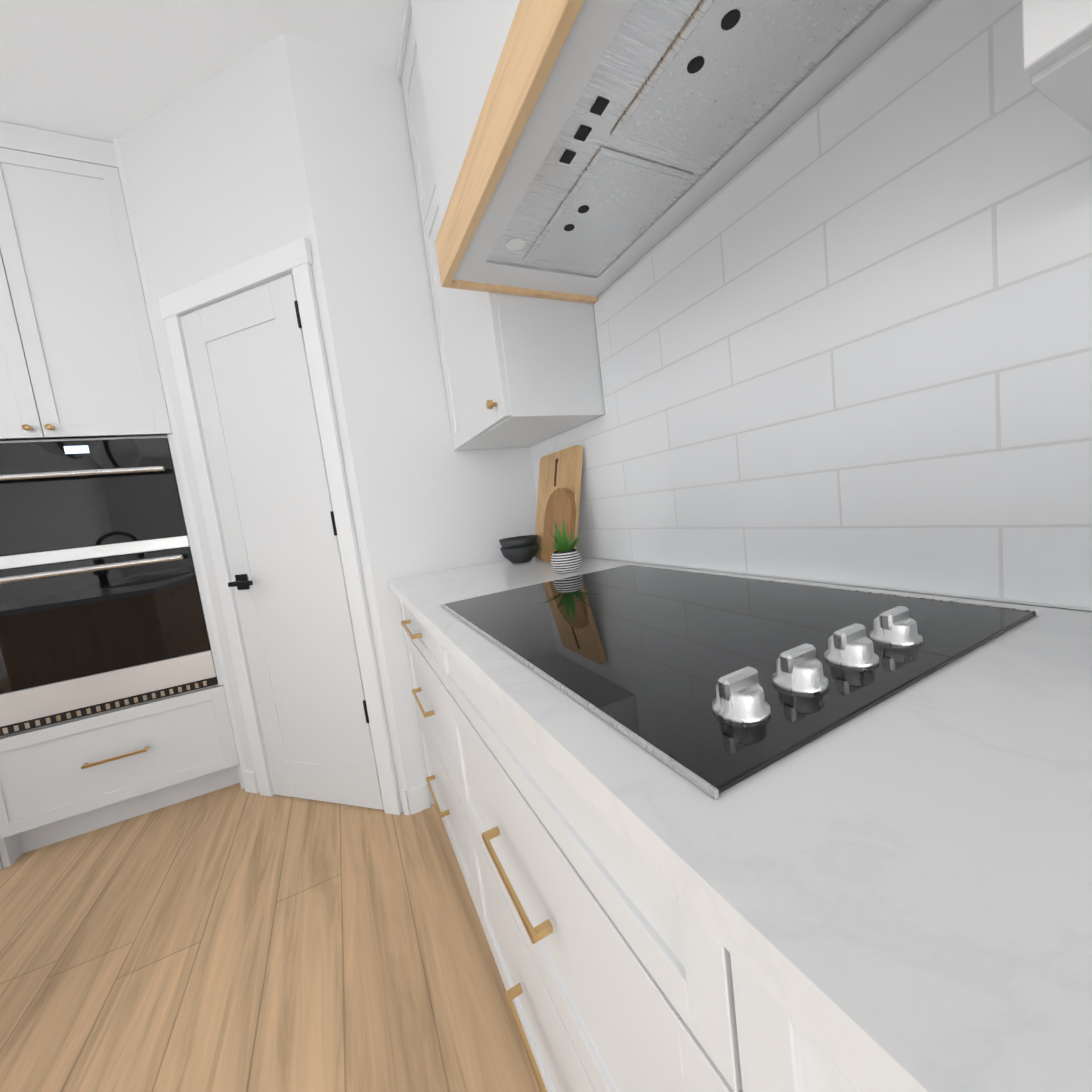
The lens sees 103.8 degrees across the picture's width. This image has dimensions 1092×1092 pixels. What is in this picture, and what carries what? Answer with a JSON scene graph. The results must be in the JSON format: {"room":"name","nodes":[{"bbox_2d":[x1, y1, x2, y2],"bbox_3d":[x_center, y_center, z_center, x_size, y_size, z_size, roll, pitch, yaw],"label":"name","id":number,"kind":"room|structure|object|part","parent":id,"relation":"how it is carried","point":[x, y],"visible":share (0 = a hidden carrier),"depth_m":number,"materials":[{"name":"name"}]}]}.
{"room":"kitchen","nodes":[
{"label":"kitchen","id":0,"kind":"room"},
{"bbox_2d":[0,0,404,142],"bbox_3d":[-3.344,-1.328,0.566,8.000,0.080,15.000,-10,6,-26],"label":"ceiling","id":1,"kind":"structure","parent":0,"point":[105,70],"depth_m":1.40,"materials":[{"name":"white paint"}]},
{"bbox_2d":[0,783,539,1091],"bbox_3d":[-2.999,1.458,0.838,8.000,0.060,15.000,-10,6,-26],"label":"floor","id":2,"kind":"structure","parent":0,"point":[234,938],"depth_m":1.17,"materials":[{"name":"brown wood"}]},
{"bbox_2d":[0,122,243,867],"bbox_3d":[-2.027,-0.190,1.934,0.780,2.747,0.670,-10,6,-26],"label":"tall cabinet","id":3,"kind":"object","parent":2,"relation":"on","point":[14,848],"depth_m":1.69,"materials":[{"name":"white wood"}]},
{"bbox_3d":[-1.837,0.205,1.685,0.200,1.343,0.030,-10,6,-26],"label":"tall oven cabinet handle","id":4,"kind":"part","parent":3,"relation":"part of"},
{"bbox_2d":[0,438,217,735],"bbox_3d":[-1.966,0.127,1.921,0.738,1.083,0.628,-10,6,-26],"label":"wall oven","id":5,"kind":"object","parent":3,"relation":"in","point":[101,608],"visible":0.96,"depth_m":1.71,"materials":[{"name":"black glass"}]},
{"bbox_3d":[-1.898,-0.197,1.668,0.774,2.530,0.020,-10,6,-26],"label":"tall oven cabinet door","id":6,"kind":"part","parent":3,"relation":"part of","materials":[{"name":"white wood"}]},
{"bbox_2d":[404,624,470,894],"bbox_3d":[-0.343,0.633,1.358,0.020,0.618,0.672,-10,6,-26],"label":"base cabinet","id":7,"kind":"object","parent":2,"relation":"on","point":[427,667],"depth_m":1.32,"materials":[{"name":"white wood"}]},
{"bbox_2d":[401,620,552,1091],"bbox_3d":[0.305,0.574,-0.047,0.030,0.557,3.307,-10,6,-26],"label":"handle","id":8,"kind":"object","parent":7,"relation":"attached to","point":[539,932],"visible":1,"depth_m":0.70,"materials":[{"name":"gold metal"}]},
{"bbox_2d":[439,676,754,1091],"bbox_3d":[-0.010,0.658,0.686,0.020,0.618,0.830,-10,6,-26],"label":"base cabinet","id":9,"kind":"object","parent":2,"relation":"on","point":[630,973],"depth_m":0.53,"materials":[{"name":"white wood"}]},
{"bbox_2d":[388,557,1091,1091],"bbox_3d":[0.554,0.158,0.012,0.651,0.030,3.856,-10,6,-26],"label":"countertop","id":10,"kind":"structure","parent":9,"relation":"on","point":[892,893],"depth_m":0.24,"materials":[{"name":"stone"}]},
{"bbox_2d":[499,535,538,562],"bbox_3d":[-0.102,0.014,1.661,0.152,0.094,0.152,-10,6,-26],"label":"bowls","id":11,"kind":"object","parent":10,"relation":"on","point":[518,549],"visible":1,"depth_m":1.61,"materials":[{"name":"grey ceramic"}]},
{"bbox_2d":[532,519,583,574],"bbox_3d":[0.046,-0.001,1.270,0.187,0.165,0.150,-10,6,-26],"label":"plant","id":12,"kind":"object","parent":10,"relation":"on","point":[565,558],"visible":1,"depth_m":1.24,"materials":[{"name":"green plant"}]},
{"bbox_2d":[534,445,582,561],"bbox_3d":[0.033,-0.146,1.565,0.130,0.396,0.330,-10,6,-26],"label":"cutting boards","id":13,"kind":"object","parent":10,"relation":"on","point":[559,487],"visible":0.94,"depth_m":1.53,"materials":[{"name":"brown wood"}]},
{"bbox_2d":[441,564,1037,798],"bbox_3d":[0.183,0.152,0.774,0.553,0.156,0.814,-10,6,-26],"label":"cooktop","id":14,"kind":"object","parent":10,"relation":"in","point":[713,685],"visible":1,"depth_m":0.50,"materials":[{"name":"black glass"}]},
{"bbox_2d":[703,1032,802,1091],"bbox_3d":[0.317,0.682,0.023,0.020,0.618,0.650,-10,6,-26],"label":"base cabinet","id":15,"kind":"object","parent":2,"relation":"on","point":[752,1067],"depth_m":0.26,"materials":[{"name":"white wood"}]},
{"bbox_2d":[0,0,1091,870],"bbox_3d":[-2.905,0.090,0.165,8.000,2.750,13.440,-10,6,-26],"label":"wall","id":16,"kind":"structure","parent":0,"point":[844,330],"depth_m":0.84,"materials":[{"name":"white paint"}]},
{"bbox_2d":[158,237,401,814],"bbox_3d":[-1.049,0.030,1.690,0.556,2.120,0.556,-10,6,-26],"label":"pantry door","id":17,"kind":"structure","parent":16,"relation":"in","point":[253,381],"depth_m":1.68,"materials":[{"name":"white wood"}]},
{"bbox_2d":[396,0,604,449],"bbox_3d":[-0.184,-1.067,1.439,0.363,1.370,0.565,-10,6,-26],"label":"upper cabinet","id":18,"kind":"object","parent":16,"relation":"attached to","point":[552,364],"depth_m":1.30,"materials":[{"name":"white wood"}]},
{"bbox_3d":[-0.153,-0.403,1.221,0.026,0.026,0.026,-10,6,-26],"label":"far cabinet knob","id":19,"kind":"part","parent":18,"relation":"part of","materials":[{"name":"gold metal"}]},
{"bbox_2d":[410,0,931,303],"bbox_3d":[0.095,-1.195,0.704,0.467,1.042,0.988,-10,6,-26],"label":"range hood","id":20,"kind":"object","parent":16,"relation":"attached to","point":[586,151],"visible":1,"depth_m":0.72,"materials":[{"name":"white metal"}]},
{"bbox_2d":[1022,0,1091,132],"bbox_3d":[0.895,-0.988,-0.730,0.352,1.370,2.299,-10,6,-26],"label":"upper cabinet","id":21,"kind":"object","parent":16,"relation":"attached to","point":[1064,84],"depth_m":0.29,"materials":[{"name":"white wood"}]}
]}

